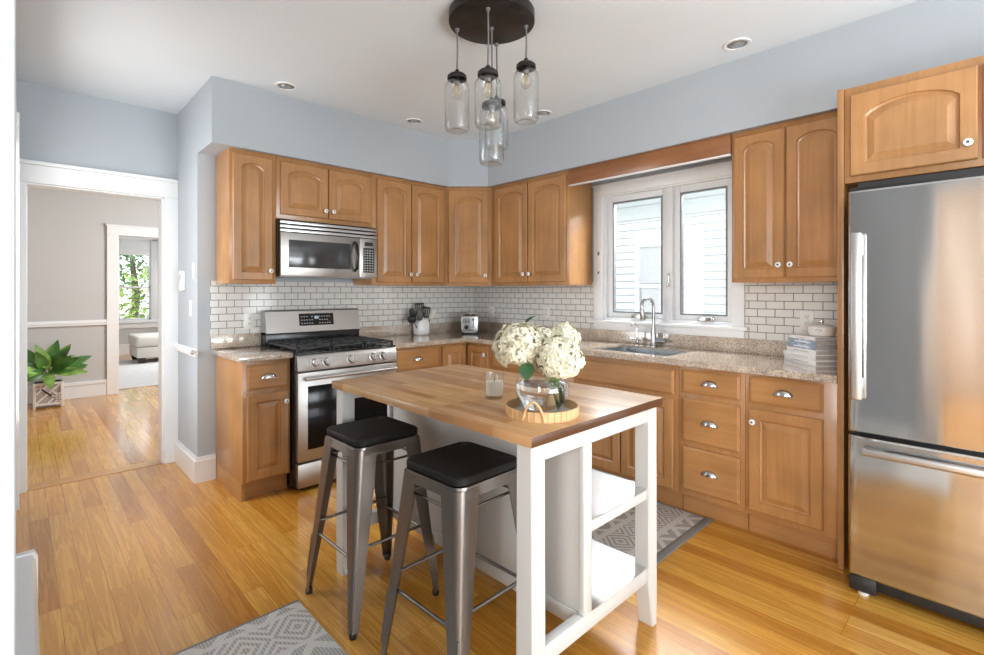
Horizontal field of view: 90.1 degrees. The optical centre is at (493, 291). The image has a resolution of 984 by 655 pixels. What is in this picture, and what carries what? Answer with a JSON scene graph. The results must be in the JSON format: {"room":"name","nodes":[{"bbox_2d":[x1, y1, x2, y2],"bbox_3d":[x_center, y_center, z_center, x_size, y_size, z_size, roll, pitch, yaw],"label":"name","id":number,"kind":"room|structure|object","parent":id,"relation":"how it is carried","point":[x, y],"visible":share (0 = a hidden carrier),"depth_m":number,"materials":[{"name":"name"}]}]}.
{"room":"kitchen","nodes":[
{"label":"kitchen","id":0,"kind":"room"},
{"bbox_2d":[27,187,157,394],"bbox_3d":[-5.366,-0.033,6.924,5.200,2.710,8.450,0,0,-44],"label":"wall","id":1,"kind":"structure","parent":0,"point":[67,231],"depth_m":6.09,"materials":[{"name":"grey paint"}]},
{"bbox_2d":[27,379,106,403],"bbox_3d":[-5.802,1.222,5.476,2.360,0.200,0.030,0,0,-44],"label":"baseboard","id":2,"kind":"structure","parent":1,"relation":"attached to","point":[84,389],"depth_m":6.12,"materials":[{"name":"white paint"}]},
{"bbox_2d":[27,320,106,327],"bbox_3d":[-5.799,0.389,5.472,2.360,0.066,0.040,0,0,-44],"label":"trim","id":3,"kind":"structure","parent":1,"relation":"attached to","point":[77,322],"depth_m":6.01,"materials":[{"name":"white paint"}]},
{"bbox_2d":[119,344,130,354],"bbox_3d":[-7.823,1.212,10.194,4.000,0.220,0.030,0,0,-44],"label":"baseboard","id":4,"kind":"structure","parent":1,"relation":"attached to","point":[124,348],"depth_m":10.29,"materials":[{"name":"white paint"}]},
{"bbox_2d":[105,224,157,394],"bbox_3d":[-4.506,0.227,6.718,1.250,2.190,0.040,0,0,-44],"label":"trim","id":5,"kind":"structure","parent":1,"relation":"attached to","point":[113,231],"depth_m":6.34,"materials":[{"name":"white paint"}]},
{"bbox_2d":[119,236,157,328],"bbox_3d":[-7.607,-0.233,10.438,0.850,2.010,0.160,0,0,-44],"label":"window","id":6,"kind":"structure","parent":1,"relation":"in","point":[142,246],"depth_m":10.56,"materials":[{"name":"white paint"}]},
{"bbox_2d":[119,239,149,255],"bbox_3d":[-7.612,-0.948,10.443,0.540,0.340,0.025,0,0,-44],"label":"blind","id":7,"kind":"object","parent":6,"relation":"attached to","point":[126,246],"depth_m":10.43,"materials":[{"name":"fabric"}]},
{"bbox_2d":[174,343,197,356],"bbox_3d":[-2.256,0.425,3.604,0.026,0.057,0.597,0,0,-44],"label":"trim","id":8,"kind":"structure","parent":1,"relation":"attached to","point":[182,348],"depth_m":3.57,"materials":[{"name":"white paint"}]},
{"bbox_2d":[175,440,215,483],"bbox_3d":[-2.215,1.236,3.643,0.133,0.172,0.596,0,0,-44],"label":"baseboard","id":9,"kind":"structure","parent":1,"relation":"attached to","point":[198,469],"depth_m":3.46,"materials":[{"name":"white paint"}]},
{"bbox_2d":[16,80,176,463],"bbox_3d":[-2.890,-0.033,3.526,1.047,2.710,0.120,0,0,-44],"label":"wall","id":10,"kind":"structure","parent":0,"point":[58,126],"depth_m":3.50,"materials":[{"name":"blue paint"}]},
{"bbox_2d":[177,93,352,456],"bbox_3d":[-1.332,-0.033,4.611,2.703,2.710,0.720,0,0,-44],"label":"wall","id":11,"kind":"structure","parent":0,"point":[196,172],"depth_m":3.49,"materials":[{"name":"blue paint"}]},
{"bbox_2d":[19,158,178,493],"bbox_3d":[-2.827,0.227,3.566,0.904,2.190,0.180,0,0,-44],"label":"door frame","id":12,"kind":"structure","parent":11,"relation":"attached to","point":[32,173],"depth_m":3.70,"materials":[{"name":"white paint"}]},
{"bbox_2d":[178,270,185,290],"bbox_3d":[-2.333,-0.083,3.681,0.030,0.150,0.110,0,0,-44],"label":"thermostat","id":13,"kind":"object","parent":11,"relation":"attached to","point":[181,274],"visible":1,"depth_m":3.65,"materials":[{"name":"white plastic"}]},
{"bbox_2d":[189,300,192,315],"bbox_3d":[-2.173,0.117,3.529,0.010,0.116,0.072,0,0,-44],"label":"light switch","id":14,"kind":"object","parent":11,"relation":"attached to","point":[190,301],"visible":1,"depth_m":3.51,"materials":[{"name":"white"}]},
{"bbox_2d":[192,262,194,278],"bbox_3d":[-2.118,-0.148,3.472,0.010,0.116,0.072,0,0,-44],"label":"light switch","id":15,"kind":"object","parent":11,"relation":"attached to","point":[193,264],"visible":1,"depth_m":3.46,"materials":[{"name":"white"}]},
{"bbox_2d":[216,147,275,283],"bbox_3d":[-1.735,-0.509,3.463,0.302,0.906,0.357,0,0,-44],"label":"upper cabinet","id":16,"kind":"object","parent":11,"relation":"attached to","point":[245,179],"visible":1,"depth_m":3.35,"materials":[{"name":"brown wood"}]},
{"bbox_2d":[244,313,254,328],"bbox_3d":[-1.805,0.217,3.640,0.072,0.116,0.009,0,0,-44],"label":"wall outlet","id":17,"kind":"object","parent":11,"relation":"attached to","point":[249,318],"visible":1,"depth_m":3.64,"materials":[{"name":"white"}]},
{"bbox_2d":[276,156,371,227],"bbox_3d":[-1.353,-0.741,3.832,0.759,0.442,0.357,0,0,-44],"label":"upper cabinet","id":18,"kind":"object","parent":11,"relation":"attached to","point":[305,191],"visible":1,"depth_m":3.69,"materials":[{"name":"brown wood"}]},
{"bbox_2d":[276,219,376,278],"bbox_3d":[-1.319,-0.308,3.797,0.757,0.405,0.449,0,0,-44],"label":"microwave","id":19,"kind":"object","parent":18,"relation":"attached to","point":[304,249],"visible":0.99,"depth_m":3.64,"materials":[{"name":"silver metal"}]},
{"bbox_2d":[210,281,472,345],"bbox_3d":[-1.107,0.182,4.323,2.467,0.520,0.006,0,0,-44],"label":"backsplash","id":20,"kind":"structure","parent":11,"relation":"attached to","point":[376,305],"depth_m":4.13,"materials":[{"name":"tile"}]},
{"bbox_2d":[353,174,444,285],"bbox_3d":[-0.805,-0.509,4.360,0.759,0.906,0.357,0,0,-44],"label":"upper cabinet","id":21,"kind":"object","parent":11,"relation":"attached to","point":[408,217],"visible":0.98,"depth_m":4.22,"materials":[{"name":"brown wood"}]},
{"bbox_2d":[445,187,491,285],"bbox_3d":[-0.223,-0.509,4.742,0.608,0.906,0.614,0,0,-44],"label":"upper cabinet","id":22,"kind":"object","parent":11,"relation":"attached to","point":[468,210],"visible":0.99,"depth_m":4.51,"materials":[{"name":"brown wood"}]},
{"bbox_2d":[16,0,918,139],"bbox_3d":[-2.717,-1.448,2.845,7.150,0.120,18.100,0,0,-44],"label":"ceiling","id":23,"kind":"structure","parent":0,"point":[385,61],"depth_m":2.83,"materials":[{"name":"paint"}]},
{"bbox_2d":[274,82,297,90],"bbox_3d":[-1.397,-1.381,3.315,0.144,0.014,0.144,0,0,-44],"label":"recessed light","id":24,"kind":"object","parent":23,"relation":"in","point":[286,86],"visible":1,"depth_m":3.30,"materials":[{"name":"white plastic"}]},
{"bbox_2d":[405,118,422,124],"bbox_3d":[-0.643,-1.381,3.994,0.144,0.014,0.144,0,0,-44],"label":"recessed light","id":25,"kind":"object","parent":23,"relation":"in","point":[414,121],"visible":1,"depth_m":3.98,"materials":[{"name":"white plastic"}]},
{"bbox_2d":[445,0,538,165],"bbox_3d":[-0.008,-1.014,2.458,0.430,0.743,0.432,0,0,-44],"label":"pendant light fixture","id":26,"kind":"object","parent":23,"relation":"hanging from","point":[488,22],"visible":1,"depth_m":2.45,"materials":[{"name":"brown metal"}]},
{"bbox_2d":[454,76,459,85],"bbox_3d":[-0.184,-1.077,2.502,0.032,0.045,0.032,0,0,-44],"label":"socket","id":27,"kind":"object","parent":26,"relation":"attached to","point":[456,78],"depth_m":2.49,"materials":[{"name":"grey"}]},
{"bbox_2d":[445,79,469,133],"bbox_3d":[-0.184,-0.949,2.502,0.127,0.271,0.127,0,0,-44],"label":"glass jar","id":28,"kind":"object","parent":26,"relation":"on","point":[456,82],"depth_m":2.50,"materials":[{"name":"glass"}]},
{"bbox_2d":[474,75,500,128],"bbox_3d":[-0.025,-0.897,2.319,0.127,0.248,0.127,0,0,-44],"label":"glass jar","id":29,"kind":"object","parent":26,"relation":"on","point":[487,78],"depth_m":2.31,"materials":[{"name":"glass"}]},
{"bbox_2d":[485,73,490,82],"bbox_3d":[-0.025,-1.014,2.319,0.032,0.045,0.032,0,0,-44],"label":"socket","id":30,"kind":"object","parent":26,"relation":"attached to","point":[487,75],"depth_m":2.31,"materials":[{"name":"grey"}]},
{"bbox_2d":[488,105,494,113],"bbox_3d":[-0.008,-0.930,2.492,0.032,0.045,0.032,0,0,-44],"label":"socket","id":31,"kind":"object","parent":26,"relation":"attached to","point":[491,108],"depth_m":2.48,"materials":[{"name":"grey"}]},
{"bbox_2d":[479,107,503,165],"bbox_3d":[-0.008,-0.790,2.492,0.127,0.295,0.127,0,0,-44],"label":"glass jar","id":32,"kind":"object","parent":26,"relation":"on","point":[491,110],"depth_m":2.49,"materials":[{"name":"glass"}]},
{"bbox_2d":[485,105,507,150],"bbox_3d":[0.018,-0.888,2.651,0.127,0.246,0.127,0,0,-44],"label":"glass jar","id":33,"kind":"object","parent":26,"relation":"on","point":[502,106],"depth_m":2.65,"materials":[{"name":"glass"}]},
{"bbox_2d":[523,65,528,74],"bbox_3d":[0.166,-1.119,2.474,0.032,0.045,0.032,0,0,-44],"label":"socket","id":34,"kind":"object","parent":26,"relation":"attached to","point":[525,67],"depth_m":2.46,"materials":[{"name":"grey"}]},
{"bbox_2d":[513,68,538,124],"bbox_3d":[0.166,-0.989,2.474,0.127,0.277,0.127,0,0,-44],"label":"glass jar","id":35,"kind":"object","parent":26,"relation":"on","point":[525,71],"depth_m":2.48,"materials":[{"name":"glass"}]},
{"bbox_2d":[534,110,551,116],"bbox_3d":[0.386,-1.381,3.816,0.144,0.014,0.144,0,0,-44],"label":"recessed light","id":36,"kind":"object","parent":23,"relation":"in","point":[542,113],"visible":0.92,"depth_m":3.80,"materials":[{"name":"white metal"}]},
{"bbox_2d":[723,37,751,50],"bbox_3d":[1.366,-1.381,2.753,0.144,0.014,0.144,0,0,-44],"label":"recessed light","id":37,"kind":"object","parent":23,"relation":"in","point":[736,44],"visible":1,"depth_m":2.74,"materials":[{"name":"white plastic"}]},
{"bbox_2d":[16,355,983,654],"bbox_3d":[-2.717,1.372,2.845,7.150,0.100,18.100,0,0,-44],"label":"floor","id":38,"kind":"structure","parent":0,"point":[151,560],"depth_m":2.25,"materials":[{"name":"brown wood"}]},
{"bbox_2d":[32,379,63,409],"bbox_3d":[-5.155,1.179,5.690,0.262,0.285,0.242,0,0,-44],"label":"planter box","id":39,"kind":"object","parent":38,"relation":"on","point":[42,395],"visible":0.97,"depth_m":5.62,"materials":[{"name":"brown wood"}]},
{"bbox_2d":[27,340,91,388],"bbox_3d":[-5.093,0.825,5.650,0.354,0.527,0.779,0,0,39],"label":"potted plant","id":40,"kind":"object","parent":39,"relation":"in","point":[38,362],"visible":0.91,"depth_m":5.66,"materials":[{"name":"green plant"}]},
{"bbox_2d":[27,459,162,490],"bbox_3d":[-2.860,1.320,3.565,0.765,0.004,0.135,0,0,-44],"label":"trim","id":41,"kind":"structure","parent":38,"relation":"on","point":[80,477],"depth_m":3.53,"materials":[{"name":"brown wood"}]},
{"bbox_2d":[119,358,157,388],"bbox_3d":[-5.880,1.317,8.178,3.200,0.010,3.330,0,0,-44],"label":"area rug","id":42,"kind":"object","parent":38,"relation":"on","point":[132,374],"visible":0.06,"depth_m":7.89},
{"bbox_2d":[128,332,157,363],"bbox_3d":[-6.439,1.062,9.536,0.940,0.500,0.900,0,0,-44],"label":"ottoman","id":43,"kind":"object","parent":42,"relation":"on","point":[142,346],"visible":0.46,"depth_m":9.05,"materials":[{"name":"beige fabric"}]},
{"bbox_2d":[128,332,157,346],"bbox_3d":[-6.439,0.910,9.536,0.940,0.197,0.900,0,0,-44],"label":"cushion","id":44,"kind":"object","parent":43,"relation":"on","point":[137,339],"depth_m":9.07,"materials":[{"name":"beige fabric"}]},
{"bbox_2d":[216,355,289,501],"bbox_3d":[-1.644,0.880,3.364,0.296,0.884,0.627,0,0,-44],"label":"base cabinet","id":45,"kind":"object","parent":38,"relation":"on","point":[253,398],"visible":0.93,"depth_m":3.18,"materials":[{"name":"brown wood"}]},
{"bbox_2d":[211,333,292,362],"bbox_3d":[-1.656,0.371,3.355,0.334,0.131,0.626,0,0,-44],"label":"countertop","id":46,"kind":"structure","parent":45,"relation":"on","point":[244,347],"depth_m":3.42,"materials":[{"name":"stone"}]},
{"bbox_2d":[172,600,347,654],"bbox_3d":[-0.463,1.317,1.202,0.715,0.009,1.805,0,0,-44],"label":"woven rug","id":47,"kind":"object","parent":38,"relation":"on","point":[289,629],"visible":1,"depth_m":1.86,"materials":[{"name":"fabric"}]},
{"bbox_2d":[261,308,396,489],"bbox_3d":[-1.219,0.731,3.693,0.757,1.182,0.736,0,0,-44],"label":"range","id":48,"kind":"object","parent":38,"relation":"on","point":[326,346],"visible":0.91,"depth_m":3.44,"materials":[{"name":"silver metal"}]},
{"bbox_2d":[269,343,395,354],"bbox_3d":[-1.213,0.411,3.687,0.757,0.010,0.575,0,0,-44],"label":"cooktop","id":49,"kind":"object","parent":48,"relation":"in","point":[374,347],"depth_m":3.51,"materials":[{"name":"black metal"}]},
{"bbox_2d":[306,416,438,640],"bbox_3d":[-0.529,0.958,2.153,0.424,0.729,0.424,0,0,-44],"label":"bar stool","id":50,"kind":"object","parent":38,"relation":"on","point":[369,445],"visible":0.95,"depth_m":2.10,"materials":[{"name":"grey metal"}]},
{"bbox_2d":[393,344,438,371],"bbox_3d":[-0.809,0.880,4.169,0.479,0.884,0.627,0,0,-44],"label":"base cabinet","id":51,"kind":"object","parent":38,"relation":"on","point":[419,357],"visible":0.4,"depth_m":3.96,"materials":[{"name":"brown wood"}]},
{"bbox_2d":[380,442,516,654],"bbox_3d":[-0.110,0.958,1.754,0.424,0.729,0.424,0,0,44],"label":"bar stool","id":52,"kind":"object","parent":38,"relation":"on","point":[459,472],"visible":0.91,"depth_m":1.63,"materials":[{"name":"grey"}]},
{"bbox_2d":[439,342,491,368],"bbox_3d":[-0.226,0.880,4.547,0.884,0.884,0.892,0,0,-44],"label":"base cabinet","id":53,"kind":"object","parent":38,"relation":"on","point":[464,353],"visible":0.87,"depth_m":4.22,"materials":[{"name":"brown wood"}]},
{"bbox_2d":[332,364,662,654],"bbox_3d":[-0.043,0.872,2.147,0.790,0.900,1.260,0,0,-44],"label":"kitchen island","id":54,"kind":"object","parent":38,"relation":"on","point":[560,569],"visible":0.83,"depth_m":1.84,"materials":[{"name":"white paint"}]},
{"bbox_2d":[332,364,662,448],"bbox_3d":[-0.043,0.438,2.147,0.790,0.032,1.260,0,0,-44],"label":"island countertop","id":55,"kind":"structure","parent":54,"relation":"on","point":[451,394],"depth_m":1.93,"materials":[{"name":"wood"}]},
{"bbox_2d":[485,374,503,397],"bbox_3d":[0.005,0.373,1.959,0.079,0.098,0.079,0,0,-44],"label":"candle","id":56,"kind":"object","parent":55,"relation":"on","point":[494,387],"visible":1,"depth_m":1.93,"materials":[{"name":"white wax"}]},
{"bbox_2d":[505,398,579,423],"bbox_3d":[0.168,0.386,1.697,0.264,0.072,0.257,0,0,-44],"label":"round tray","id":57,"kind":"object","parent":55,"relation":"on","point":[514,410],"visible":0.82,"depth_m":1.60,"materials":[{"name":"brown wood"}]},
{"bbox_2d":[515,373,569,412],"bbox_3d":[0.170,0.335,1.704,0.188,0.160,0.188,0,0,-44],"label":"glass vase","id":58,"kind":"object","parent":57,"relation":"on","point":[550,397],"visible":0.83,"depth_m":1.64,"materials":[{"name":"clear glass"}]},
{"bbox_2d":[492,316,549,382],"bbox_3d":[0.104,0.246,1.709,0.194,0.316,0.221,0,0,-44],"label":"hydrangea","id":59,"kind":"object","parent":58,"relation":"in","point":[519,346],"visible":0.91,"depth_m":1.65,"materials":[{"name":"beige plant"}]},
{"bbox_2d":[532,325,560,382],"bbox_3d":[0.179,0.262,1.786,0.144,0.284,0.191,0,0,-44],"label":"hydrangea","id":60,"kind":"object","parent":58,"relation":"in","point":[547,334],"visible":0.2,"depth_m":1.76,"materials":[{"name":"beige plant"}]},
{"bbox_2d":[536,336,585,383],"bbox_3d":[0.226,0.276,1.643,0.165,0.256,0.168,0,0,-44],"label":"hydrangea","id":61,"kind":"object","parent":58,"relation":"in","point":[560,358],"visible":1,"depth_m":1.59,"materials":[{"name":"beige plant"}]},
{"bbox_2d":[551,322,581,380],"bbox_3d":[0.265,0.257,1.809,0.130,0.294,0.168,0,0,-4],"label":"hydrangea","id":62,"kind":"object","parent":58,"relation":"in","point":[565,329],"visible":0.49,"depth_m":1.79,"materials":[{"name":"beige plant"}]},
{"bbox_2d":[592,468,645,519],"bbox_3d":[0.062,0.791,2.248,0.412,0.033,1.214,0,0,-44],"label":"shelf","id":63,"kind":"object","parent":54,"relation":"attached to","point":[612,495],"depth_m":1.89,"materials":[{"name":"white wood"}]},
{"bbox_2d":[592,538,646,610],"bbox_3d":[0.062,1.099,2.248,0.412,0.033,1.214,0,0,-44],"label":"shelf","id":64,"kind":"object","parent":54,"relation":"attached to","point":[616,573],"depth_m":1.89,"materials":[{"name":"white wood"}]},
{"bbox_2d":[492,350,573,382],"bbox_3d":[0.471,0.880,4.009,0.627,0.884,0.848,0,0,-44],"label":"base cabinet","id":65,"kind":"object","parent":38,"relation":"on","point":[496,365],"visible":0.02,"depth_m":3.94,"materials":[{"name":"brown wood"}]},
{"bbox_2d":[574,355,682,507],"bbox_3d":[1.037,0.880,3.422,0.627,0.884,0.780,0,0,-44],"label":"base cabinet","id":66,"kind":"object","parent":38,"relation":"on","point":[614,454],"visible":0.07,"depth_m":3.11,"materials":[{"name":"brown wood"}]},
{"bbox_2d":[592,501,712,563],"bbox_3d":[0.506,1.317,3.124,0.700,0.009,1.472,0,0,-44],"label":"runner rug","id":67,"kind":"object","parent":38,"relation":"on","point":[675,526],"visible":0.25,"depth_m":2.71,"materials":[{"name":"fabric"}]},
{"bbox_2d":[679,366,748,529],"bbox_3d":[1.439,0.880,3.007,0.624,0.884,0.374,0,0,-44],"label":"base cabinet","id":68,"kind":"object","parent":38,"relation":"on","point":[711,401],"visible":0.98,"depth_m":2.80,"materials":[{"name":"brown wood"}]},
{"bbox_2d":[745,373,836,558],"bbox_3d":[1.717,0.880,2.717,0.627,0.884,0.428,0,0,-44],"label":"base cabinet","id":69,"kind":"object","parent":38,"relation":"on","point":[791,423],"visible":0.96,"depth_m":2.52,"materials":[{"name":"brown wood"}]},
{"bbox_2d":[359,321,836,382],"bbox_3d":[0.445,0.371,3.504,1.368,0.131,3.326,0,0,-44],"label":"countertop","id":70,"kind":"structure","parent":69,"relation":"on","point":[742,355],"depth_m":3.35,"materials":[{"name":"stone"}]},
{"bbox_2d":[413,319,428,335],"bbox_3d":[-0.666,0.327,4.564,0.124,0.150,0.126,0,0,-44],"label":"utensil crock","id":71,"kind":"object","parent":70,"relation":"on","point":[422,328],"visible":0.91,"depth_m":4.52,"materials":[{"name":"white ceramic"}]},
{"bbox_2d":[407,315,416,327],"bbox_3d":[-0.710,0.296,4.478,0.150,0.172,0.077,0,0,-44],"label":"ladle","id":72,"kind":"object","parent":71,"relation":"in","point":[412,318],"visible":0.94,"depth_m":4.43,"materials":[{"name":"black"}]},
{"bbox_2d":[409,308,415,322],"bbox_3d":[-0.722,0.264,4.522,0.104,0.234,0.035,0,0,-38],"label":"ladle","id":73,"kind":"object","parent":71,"relation":"in","point":[411,311],"visible":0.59,"depth_m":4.50,"materials":[{"name":"black"}]},
{"bbox_2d":[415,303,424,315],"bbox_3d":[-0.682,0.240,4.573,0.091,0.280,0.024,0,0,-9],"label":"spatula","id":74,"kind":"object","parent":71,"relation":"in","point":[417,308],"visible":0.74,"depth_m":4.58,"materials":[{"name":"black"}]},
{"bbox_2d":[417,310,422,320],"bbox_3d":[-0.669,0.273,4.508,0.066,0.216,0.046,0,0,-44],"label":"spoon","id":75,"kind":"object","parent":71,"relation":"in","point":[419,313],"visible":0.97,"depth_m":4.49,"materials":[{"name":"grey plastic"}]},
{"bbox_2d":[422,306,430,318],"bbox_3d":[-0.636,0.257,4.623,0.095,0.247,0.045,0,0,-32],"label":"slotted turner","id":76,"kind":"object","parent":71,"relation":"in","point":[425,307],"visible":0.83,"depth_m":4.62,"materials":[{"name":"black"}]},
{"bbox_2d":[429,309,435,321],"bbox_3d":[-0.594,0.272,4.602,0.114,0.218,0.028,0,0,-25],"label":"spatula","id":77,"kind":"object","parent":71,"relation":"in","point":[432,313],"visible":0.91,"depth_m":4.60,"materials":[{"name":"beige"}]},
{"bbox_2d":[461,314,479,333],"bbox_3d":[-0.221,0.311,4.780,0.170,0.182,0.268,0,0,1],"label":"toaster","id":78,"kind":"object","parent":70,"relation":"on","point":[470,323],"visible":1,"depth_m":4.66,"materials":[{"name":"silver metal"}]},
{"bbox_2d":[630,322,638,344],"bbox_3d":[1.064,0.316,3.694,0.072,0.172,0.051,0,0,-1],"label":"tap","id":79,"kind":"object","parent":70,"relation":"on","point":[636,339],"visible":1,"depth_m":3.69,"materials":[{"name":"silver metal"}]},
{"bbox_2d":[601,347,686,355],"bbox_3d":[1.038,0.518,3.409,0.386,0.207,0.556,0,0,-44],"label":"sink","id":80,"kind":"object","parent":70,"relation":"in","point":[622,349],"visible":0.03,"depth_m":3.60,"materials":[{"name":"silver metal"}]},
{"bbox_2d":[640,297,666,346],"bbox_3d":[1.163,0.220,3.595,0.199,0.364,0.094,0,0,-2],"label":"faucet","id":81,"kind":"object","parent":70,"relation":"on","point":[654,340],"visible":1,"depth_m":3.59,"materials":[{"name":"silver metal"}]},
{"bbox_2d":[784,355,836,365],"bbox_3d":[1.800,0.388,2.785,0.137,0.027,0.278,0,0,-1],"label":"cookbook","id":82,"kind":"object","parent":70,"relation":"on","point":[799,360],"visible":0.68,"depth_m":2.67,"materials":[{"name":"white"}]},
{"bbox_2d":[783,350,836,360],"bbox_3d":[1.792,0.359,2.782,0.134,0.030,0.262,0,0,-4],"label":"cookbook","id":83,"kind":"object","parent":82,"relation":"on","point":[785,352],"visible":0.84,"depth_m":2.69,"materials":[{"name":"paper"}]},
{"bbox_2d":[787,346,836,355],"bbox_3d":[1.794,0.330,2.770,0.129,0.027,0.250,0,0,-1],"label":"cookbook","id":84,"kind":"object","parent":83,"relation":"on","point":[789,348],"visible":0.75,"depth_m":2.65,"materials":[{"name":"white"}]},
{"bbox_2d":[787,342,835,350],"bbox_3d":[1.788,0.304,2.765,0.125,0.025,0.225,0,0,-4],"label":"cookbook","id":85,"kind":"object","parent":84,"relation":"on","point":[792,344],"visible":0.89,"depth_m":2.68,"materials":[{"name":"paper"}]},
{"bbox_2d":[788,337,836,345],"bbox_3d":[1.788,0.278,2.761,0.121,0.027,0.228,0,0,-2],"label":"cookbook","id":86,"kind":"object","parent":85,"relation":"on","point":[795,340],"visible":0.9,"depth_m":2.67,"materials":[{"name":"paper"}]},
{"bbox_2d":[790,334,834,340],"bbox_3d":[1.784,0.255,2.753,0.117,0.018,0.190,0,0,-6],"label":"cookbook","id":87,"kind":"object","parent":86,"relation":"on","point":[800,336],"visible":0.98,"depth_m":2.70,"materials":[{"name":"paper"}]},
{"bbox_2d":[807,320,836,336],"bbox_3d":[1.820,0.201,2.724,0.159,0.088,0.140,0,0,-4],"label":"lidded pot","id":88,"kind":"object","parent":87,"relation":"on","point":[820,330],"visible":1,"depth_m":2.68,"materials":[{"name":"white ceramic"}]},
{"bbox_2d":[837,89,850,569],"bbox_3d":[1.877,0.180,2.554,0.622,2.284,0.026,0,0,-44],"label":"end panel","id":89,"kind":"object","parent":38,"relation":"on","point":[843,189],"visible":0.44,"depth_m":2.34,"materials":[{"name":"brown wood"}]},
{"bbox_2d":[848,167,983,628],"bbox_3d":[2.139,0.406,2.089,0.846,1.833,0.910,0,0,-44],"label":"refrigerator","id":90,"kind":"object","parent":38,"relation":"on","point":[916,243],"visible":1,"depth_m":1.99,"materials":[{"name":"silver"}]},
{"bbox_2d":[197,0,983,186],"bbox_3d":[1.987,-1.175,1.060,2.553,0.425,9.000,0,0,-44],"label":"wall","id":91,"kind":"structure","parent":0,"point":[801,78],"depth_m":3.26,"materials":[{"name":"blue paint"}]},
{"bbox_2d":[845,55,983,187],"bbox_3d":[2.205,-0.738,2.185,0.662,0.450,0.959,0,0,-44],"label":"upper cabinet","id":92,"kind":"object","parent":91,"relation":"attached to","point":[928,121],"visible":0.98,"depth_m":2.14,"materials":[{"name":"brown wood"}]},
{"bbox_2d":[592,148,731,281],"bbox_3d":[2.960,-0.033,1.998,0.150,2.710,9.000,0,0,-44],"label":"wall","id":93,"kind":"structure","parent":0,"point":[729,158],"depth_m":3.77,"materials":[{"name":"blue paint"}]},
{"bbox_2d":[489,306,493,317],"bbox_3d":[-0.020,0.204,4.966,0.009,0.116,0.072,0,0,-44],"label":"wall outlet","id":94,"kind":"object","parent":93,"relation":"attached to","point":[491,308],"visible":1,"depth_m":4.96,"materials":[{"name":"white"}]},
{"bbox_2d":[492,170,591,285],"bbox_3d":[0.386,-0.509,4.292,0.357,0.906,0.888,0,0,-44],"label":"upper cabinet","id":95,"kind":"object","parent":93,"relation":"attached to","point":[542,225],"visible":0.99,"depth_m":4.07,"materials":[{"name":"brown wood"}]},
{"bbox_2d":[568,134,731,186],"bbox_3d":[1.028,-0.897,3.441,0.030,0.130,1.226,0,0,-44],"label":"valance","id":96,"kind":"object","parent":95,"relation":"attached to","point":[718,147],"visible":1,"depth_m":3.35,"materials":[{"name":"brown wood"}]},
{"bbox_2d":[543,306,549,318],"bbox_3d":[0.480,0.184,4.448,0.009,0.116,0.072,0,0,-44],"label":"wall outlet","id":97,"kind":"object","parent":93,"relation":"attached to","point":[546,309],"visible":1,"depth_m":4.44,"materials":[{"name":"white"}]},
{"bbox_2d":[473,282,836,343],"bbox_3d":[0.939,0.115,3.983,0.006,0.385,3.336,0,0,-44],"label":"backsplash","id":98,"kind":"structure","parent":93,"relation":"attached to","point":[772,310],"depth_m":3.23,"materials":[{"name":"tile"}]},
{"bbox_2d":[588,160,749,337],"bbox_3d":[1.274,-0.284,3.686,0.175,1.182,1.240,0,0,-44],"label":"window","id":99,"kind":"structure","parent":93,"relation":"in","point":[671,187],"depth_m":3.62,"materials":[{"name":"white paint"}]},
{"bbox_2d":[732,111,836,282],"bbox_3d":[1.755,-0.509,2.872,0.357,0.906,0.598,0,0,-44],"label":"upper cabinet","id":100,"kind":"object","parent":93,"relation":"attached to","point":[784,175],"visible":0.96,"depth_m":2.78,"materials":[{"name":"brown wood"}]},
{"bbox_2d":[800,310,813,329],"bbox_3d":[1.899,0.172,2.976,0.009,0.116,0.072,0,0,-44],"label":"wall outlet","id":101,"kind":"object","parent":93,"relation":"attached to","point":[806,317],"visible":0.93,"depth_m":2.98,"materials":[{"name":"white"}]},
{"bbox_3d":[0.151,-0.033,-0.293,0.125,2.710,9.600,0,0,-44],"label":"wall","id":102,"kind":"structure","parent":0,"visible":0},
{"bbox_2d":[0,0,15,654],"bbox_3d":[-0.466,0.222,0.369,0.155,2.200,0.120,0,0,-44],"label":"trim","id":103,"kind":"structure","parent":102,"relation":"attached to","point":[7,7],"depth_m":0.38,"materials":[{"name":"white paint"}]},
{"bbox_2d":[16,105,18,510],"bbox_3d":[-2.464,0.117,2.533,0.032,2.410,1.420,0,0,-44],"label":"trim","id":104,"kind":"structure","parent":102,"relation":"attached to","point":[17,113],"depth_m":2.97,"materials":[{"name":"white paint"}]},
{"bbox_2d":[16,549,39,654],"bbox_3d":[-1.241,1.219,1.306,0.090,0.206,2.235,0,0,-44],"label":"baseboard heater","id":105,"kind":"object","parent":102,"relation":"attached to","point":[27,615],"visible":0.7,"depth_m":1.77,"materials":[{"name":"white paint"}]},
{"label":"outside","id":106,"kind":"structure","parent":0,"visible":0},
{"bbox_3d":[-9.934,1.647,15.265,28.000,0.050,52.000,0,0,-44],"label":"ground","id":107,"kind":"structure","parent":106,"visible":0},
{"bbox_2d":[120,255,148,317],"bbox_3d":[-11.290,-0.608,15.315,3.098,3.486,3.036,0,0,-44],"label":"leafy tree","id":108,"kind":"object","parent":107,"relation":"on","point":[132,265],"visible":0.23,"depth_m":15.33,"materials":[{"name":"green plant"}]},
{"bbox_2d":[120,267,148,318],"bbox_3d":[-9.665,1.081,13.585,3.046,3.509,3.099,0,0,-44],"label":"leafy bush","id":109,"kind":"object","parent":107,"relation":"on","point":[145,273],"visible":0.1,"depth_m":13.44,"materials":[{"name":"green plant"}]},
{"bbox_2d":[616,188,725,313],"bbox_3d":[2.756,-0.878,6.316,0.750,5.000,9.700,0,0,-44],"label":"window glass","id":110,"kind":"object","parent":107,"relation":"on","point":[638,223],"visible":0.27,"depth_m":6.60,"materials":[{"name":"grey"}]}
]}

